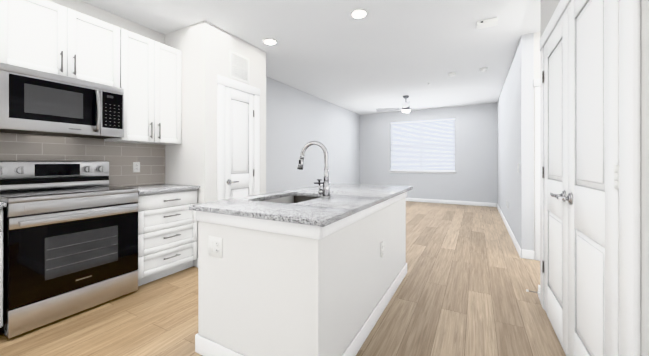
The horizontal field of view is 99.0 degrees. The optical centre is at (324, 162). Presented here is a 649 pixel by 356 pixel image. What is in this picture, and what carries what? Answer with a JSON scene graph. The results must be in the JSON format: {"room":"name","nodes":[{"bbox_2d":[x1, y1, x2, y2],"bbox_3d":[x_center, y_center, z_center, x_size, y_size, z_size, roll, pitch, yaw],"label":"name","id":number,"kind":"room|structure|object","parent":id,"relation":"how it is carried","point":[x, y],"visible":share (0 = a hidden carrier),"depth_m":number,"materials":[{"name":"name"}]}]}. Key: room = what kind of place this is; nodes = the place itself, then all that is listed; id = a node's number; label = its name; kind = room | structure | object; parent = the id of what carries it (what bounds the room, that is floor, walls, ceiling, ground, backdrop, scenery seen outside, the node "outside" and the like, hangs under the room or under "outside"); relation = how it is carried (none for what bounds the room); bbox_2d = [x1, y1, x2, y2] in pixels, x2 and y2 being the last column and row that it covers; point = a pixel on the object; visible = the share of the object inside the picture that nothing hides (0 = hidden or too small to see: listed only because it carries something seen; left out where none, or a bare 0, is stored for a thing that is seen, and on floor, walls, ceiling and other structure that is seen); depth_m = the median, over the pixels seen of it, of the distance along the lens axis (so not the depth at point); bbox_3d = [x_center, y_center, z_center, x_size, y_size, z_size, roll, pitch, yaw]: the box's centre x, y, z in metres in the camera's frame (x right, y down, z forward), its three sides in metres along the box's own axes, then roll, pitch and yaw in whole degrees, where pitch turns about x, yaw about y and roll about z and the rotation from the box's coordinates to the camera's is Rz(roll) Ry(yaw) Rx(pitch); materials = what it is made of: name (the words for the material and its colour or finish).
{"room":"kitchen","nodes":[
{"label":"kitchen","id":0,"kind":"room"},
{"bbox_2d":[0,0,359,192],"bbox_3d":[-1.678,-0.190,3.936,0.120,2.700,11.810,0,0,29],"label":"wall","id":1,"kind":"structure","parent":0,"point":[297,120],"depth_m":5.87,"materials":[{"name":"white paint"}]},
{"bbox_2d":[0,0,11,135],"bbox_3d":[-2.734,-0.745,1.535,0.328,1.070,1.244,0,0,29],"label":"upper cabinet","id":2,"kind":"object","parent":1,"relation":"attached to","point":[5,5],"depth_m":2.00,"materials":[{"name":"white wood"}]},
{"bbox_2d":[12,0,123,87],"bbox_3d":[-2.275,-0.988,2.374,0.328,0.585,0.785,0,0,29],"label":"upper cabinet","id":3,"kind":"object","parent":1,"relation":"attached to","point":[57,39],"depth_m":2.29,"materials":[{"name":"white wood"}]},
{"bbox_2d":[0,63,123,138],"bbox_3d":[-2.211,-0.463,2.338,0.454,0.460,0.777,0,0,29],"label":"microwave","id":4,"kind":"object","parent":3,"relation":"attached to","point":[34,102],"visible":1,"depth_m":2.19,"materials":[{"name":"silver metal"}]},
{"bbox_2d":[0,133,164,186],"bbox_3d":[-2.550,0.264,2.206,0.009,0.992,2.598,0,0,29],"label":"backsplash","id":5,"kind":"structure","parent":1,"relation":"attached to","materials":[{"name":"tile"}]},
{"bbox_2d":[133,162,139,171],"bbox_3d":[-2.073,0.055,3.058,0.008,0.115,0.070,0,0,29],"label":"outlet","id":6,"kind":"object","parent":5,"relation":"attached to","point":[136,166],"visible":1,"depth_m":3.05,"materials":[{"name":"white plastic"}]},
{"bbox_2d":[92,30,181,147],"bbox_3d":[-1.951,-0.745,2.967,0.328,1.070,0.686,0,0,29],"label":"upper cabinet","id":7,"kind":"object","parent":1,"relation":"attached to","point":[152,69],"depth_m":2.88,"materials":[{"name":"white wood"}]},
{"bbox_2d":[165,20,265,266],"bbox_3d":[-1.375,-0.190,3.616,0.720,2.700,1.000,0,0,29],"label":"wall","id":8,"kind":"structure","parent":0,"point":[204,47],"depth_m":3.13,"materials":[{"name":"white paint"}]},
{"bbox_2d":[216,74,259,200],"bbox_3d":[-1.046,0.084,3.444,0.021,2.152,0.710,0,0,29],"label":"door frame","id":9,"kind":"structure","parent":8,"relation":"attached to","point":[223,82],"depth_m":3.24,"materials":[{"name":"white wood"}]},
{"bbox_2d":[229,50,249,83],"bbox_3d":[-1.051,-1.175,3.439,0.017,0.330,0.337,0,0,29],"label":"air vent","id":10,"kind":"object","parent":8,"relation":"in","point":[239,67],"visible":1,"depth_m":3.43,"materials":[{"name":"white plastic"}]},
{"bbox_2d":[226,87,253,198],"bbox_3d":[-1.019,0.135,3.439,0.072,2.026,0.478,0,0,29],"label":"pantry door","id":11,"kind":"structure","parent":8,"relation":"in","point":[239,143],"depth_m":3.43,"materials":[{"name":"white wood"}]},
{"bbox_2d":[0,201,565,355],"bbox_3d":[0.642,1.200,2.667,5.410,0.080,11.810,0,0,29],"label":"floor","id":12,"kind":"structure","parent":0,"point":[470,278],"depth_m":2.15,"materials":[{"name":"brown wood"}]},
{"bbox_2d":[0,208,2,326],"bbox_3d":[-2.500,0.725,1.660,0.618,0.870,0.641,0,0,29],"label":"base cabinet","id":13,"kind":"object","parent":12,"relation":"on","point":[1,209],"depth_m":1.78,"materials":[{"name":"white wood"}]},
{"bbox_2d":[0,201,6,207],"bbox_3d":[-2.611,0.275,1.426,0.648,0.030,1.170,0,0,29],"label":"countertop","id":14,"kind":"structure","parent":13,"relation":"on","point":[2,204],"depth_m":1.77,"materials":[{"name":"grey stone"}]},
{"bbox_2d":[0,161,138,338],"bbox_3d":[-2.105,0.575,2.270,0.707,1.170,0.787,0,0,29],"label":"range","id":15,"kind":"object","parent":12,"relation":"on","point":[70,237],"visible":1,"depth_m":2.10,"materials":[{"name":"silver metal"}]},
{"bbox_2d":[136,188,199,285],"bbox_3d":[-1.809,0.725,2.924,0.618,0.870,0.625,0,0,29],"label":"base cabinet","id":16,"kind":"object","parent":12,"relation":"on","point":[167,228],"depth_m":2.74,"materials":[{"name":"white wood"}]},
{"bbox_2d":[128,184,199,195],"bbox_3d":[-1.796,0.275,2.915,0.648,0.030,0.630,0,0,29],"label":"countertop","id":17,"kind":"structure","parent":16,"relation":"on","point":[144,189],"depth_m":2.84,"materials":[{"name":"grey stone"}]},
{"bbox_2d":[195,193,406,355],"bbox_3d":[0.038,0.725,2.297,0.876,0.870,1.858,0,0,29],"label":"kitchen island","id":18,"kind":"object","parent":12,"relation":"on","point":[308,271],"depth_m":1.53,"materials":[{"name":"white paint"}]},
{"bbox_2d":[208,236,221,257],"bbox_3d":[-0.641,0.495,1.619,0.116,0.115,0.010,0,0,29],"label":"outlet","id":19,"kind":"object","parent":18,"relation":"attached to","point":[215,246],"visible":1,"depth_m":1.62,"materials":[{"name":"white plastic"}]},
{"bbox_2d":[189,183,412,228],"bbox_3d":[0.064,0.275,2.336,0.934,0.030,1.998,0,0,29],"label":"island countertop","id":20,"kind":"structure","parent":18,"relation":"on","point":[346,200],"depth_m":1.66,"materials":[{"name":"grey stone"}]},
{"bbox_2d":[261,193,316,204],"bbox_3d":[-0.239,0.389,2.072,0.419,0.222,0.604,0,0,29],"label":"sink","id":21,"kind":"object","parent":20,"relation":"in","point":[290,197],"depth_m":2.36,"materials":[{"name":"silver metal"}]},
{"bbox_2d":[297,141,332,196],"bbox_3d":[-0.088,0.050,2.080,0.282,0.420,0.084,0,0,29],"label":"faucet","id":22,"kind":"object","parent":20,"relation":"on","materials":[{"name":"silver metal"}]},
{"bbox_2d":[381,241,383,257],"bbox_3d":[0.452,0.680,2.161,0.008,0.115,0.070,0,0,29],"label":"outlet","id":23,"kind":"object","parent":18,"relation":"attached to","point":[382,249],"visible":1,"depth_m":2.15,"materials":[{"name":"white plastic"}]},
{"bbox_2d":[81,0,539,114],"bbox_3d":[0.642,-1.590,2.668,5.410,0.100,11.810,0,0,29],"label":"ceiling","id":24,"kind":"structure","parent":0,"point":[386,53],"depth_m":3.51,"materials":[{"name":"white paint"}]},
{"bbox_2d":[262,38,277,44],"bbox_3d":[-0.693,-1.533,3.529,0.190,0.013,0.190,0,0,29],"label":"recessed light","id":25,"kind":"object","parent":24,"relation":"in","point":[269,41],"visible":0.96,"depth_m":3.50,"materials":[{"name":"white plastic"}]},
{"bbox_2d":[350,8,367,18],"bbox_3d":[0.356,-1.533,2.864,0.190,0.013,0.190,0,0,29],"label":"recessed light","id":26,"kind":"object","parent":24,"relation":"in","point":[358,13],"visible":1,"depth_m":2.84,"materials":[{"name":"white plastic"}]},
{"bbox_2d":[376,95,436,113],"bbox_3d":[1.898,-1.351,6.454,1.082,0.374,1.082,0,0,-28],"label":"ceiling fan","id":27,"kind":"object","parent":24,"relation":"hanging from","point":[405,108],"visible":1,"depth_m":6.42,"materials":[{"name":"grey metal"}]},
{"bbox_2d":[448,72,455,76],"bbox_3d":[2.213,-1.516,4.800,0.130,0.046,0.130,0,0,29],"label":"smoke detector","id":28,"kind":"object","parent":24,"relation":"attached to","point":[451,74],"visible":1,"depth_m":4.76,"materials":[{"name":"white plastic"}]},
{"bbox_2d":[479,67,487,71],"bbox_3d":[2.611,-1.516,4.549,0.120,0.046,0.120,0,0,29],"label":"smoke detector","id":29,"kind":"object","parent":24,"relation":"attached to","point":[483,69],"visible":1,"depth_m":4.52,"materials":[{"name":"white plastic"}]},
{"bbox_2d":[476,17,497,28],"bbox_3d":[1.776,-1.519,3.033,0.200,0.042,0.131,0,0,29],"label":"box","id":30,"kind":"object","parent":24,"relation":"attached to","point":[486,23],"visible":1,"depth_m":3.00,"materials":[{"name":"white plastic"}]},
{"bbox_2d":[360,103,496,202],"bbox_3d":[2.839,-0.189,8.128,3.785,2.700,0.120,0,0,29],"label":"wall","id":31,"kind":"structure","parent":0,"point":[473,178],"depth_m":7.68,"materials":[{"name":"white paint"}]},
{"bbox_2d":[389,170,455,173],"bbox_3d":[2.816,0.284,8.080,1.870,0.074,0.105,0,0,29],"label":"window sill","id":32,"kind":"structure","parent":31,"relation":"attached to","point":[410,171],"depth_m":8.03,"materials":[{"name":"white wood"}]},
{"bbox_2d":[391,121,454,170],"bbox_3d":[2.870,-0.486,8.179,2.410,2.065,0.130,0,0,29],"label":"window","id":33,"kind":"structure","parent":31,"relation":"in","point":[423,144],"depth_m":8.21,"materials":[{"name":"white plastic"}]},
{"bbox_2d":[391,118,454,170],"bbox_3d":[2.824,-0.486,8.095,1.798,1.461,0.052,0,0,29],"label":"window blinds","id":34,"kind":"object","parent":33,"relation":"attached to","point":[433,159],"visible":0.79,"depth_m":8.06,"materials":[{"name":"white plastic"}]},
{"bbox_2d":[406,198,495,206],"bbox_3d":[2.804,1.109,8.067,3.720,0.105,0.018,0,0,29],"label":"baseboard","id":35,"kind":"structure","parent":31,"relation":"attached to","point":[488,204],"depth_m":7.66,"materials":[{"name":"white wood"}]},
{"bbox_2d":[497,0,648,355],"bbox_3d":[1.747,-0.190,2.063,0.120,2.700,11.810,0,0,29],"label":"wall","id":36,"kind":"structure","parent":0,"point":[516,131],"depth_m":3.33,"materials":[{"name":"white paint"}]},
{"bbox_2d":[496,203,522,257],"bbox_3d":[3.420,1.108,5.259,0.019,0.105,4.354,0,0,29],"label":"baseboard","id":37,"kind":"structure","parent":36,"relation":"attached to","point":[520,252],"depth_m":4.17,"materials":[{"name":"white wood"}]},
{"bbox_2d":[534,78,539,260],"bbox_3d":[2.911,0.086,3.059,0.969,2.147,0.023,0,0,29],"label":"door frame","id":38,"kind":"structure","parent":36,"relation":"attached to","point":[537,166],"depth_m":3.27,"materials":[{"name":"white wood"}]},
{"bbox_2d":[542,0,618,355],"bbox_3d":[1.393,0.124,1.619,0.075,2.048,1.312,0,0,29],"label":"double closet door","id":39,"kind":"structure","parent":36,"relation":"in","point":[580,172],"depth_m":1.39,"materials":[{"name":"white wood"}]},
{"bbox_2d":[539,0,640,355],"bbox_3d":[1.413,0.075,1.602,0.023,2.169,1.549,0,0,29],"label":"trim","id":40,"kind":"structure","parent":36,"relation":"attached to","point":[629,177],"depth_m":0.97,"materials":[{"name":"white wood"}]}
]}

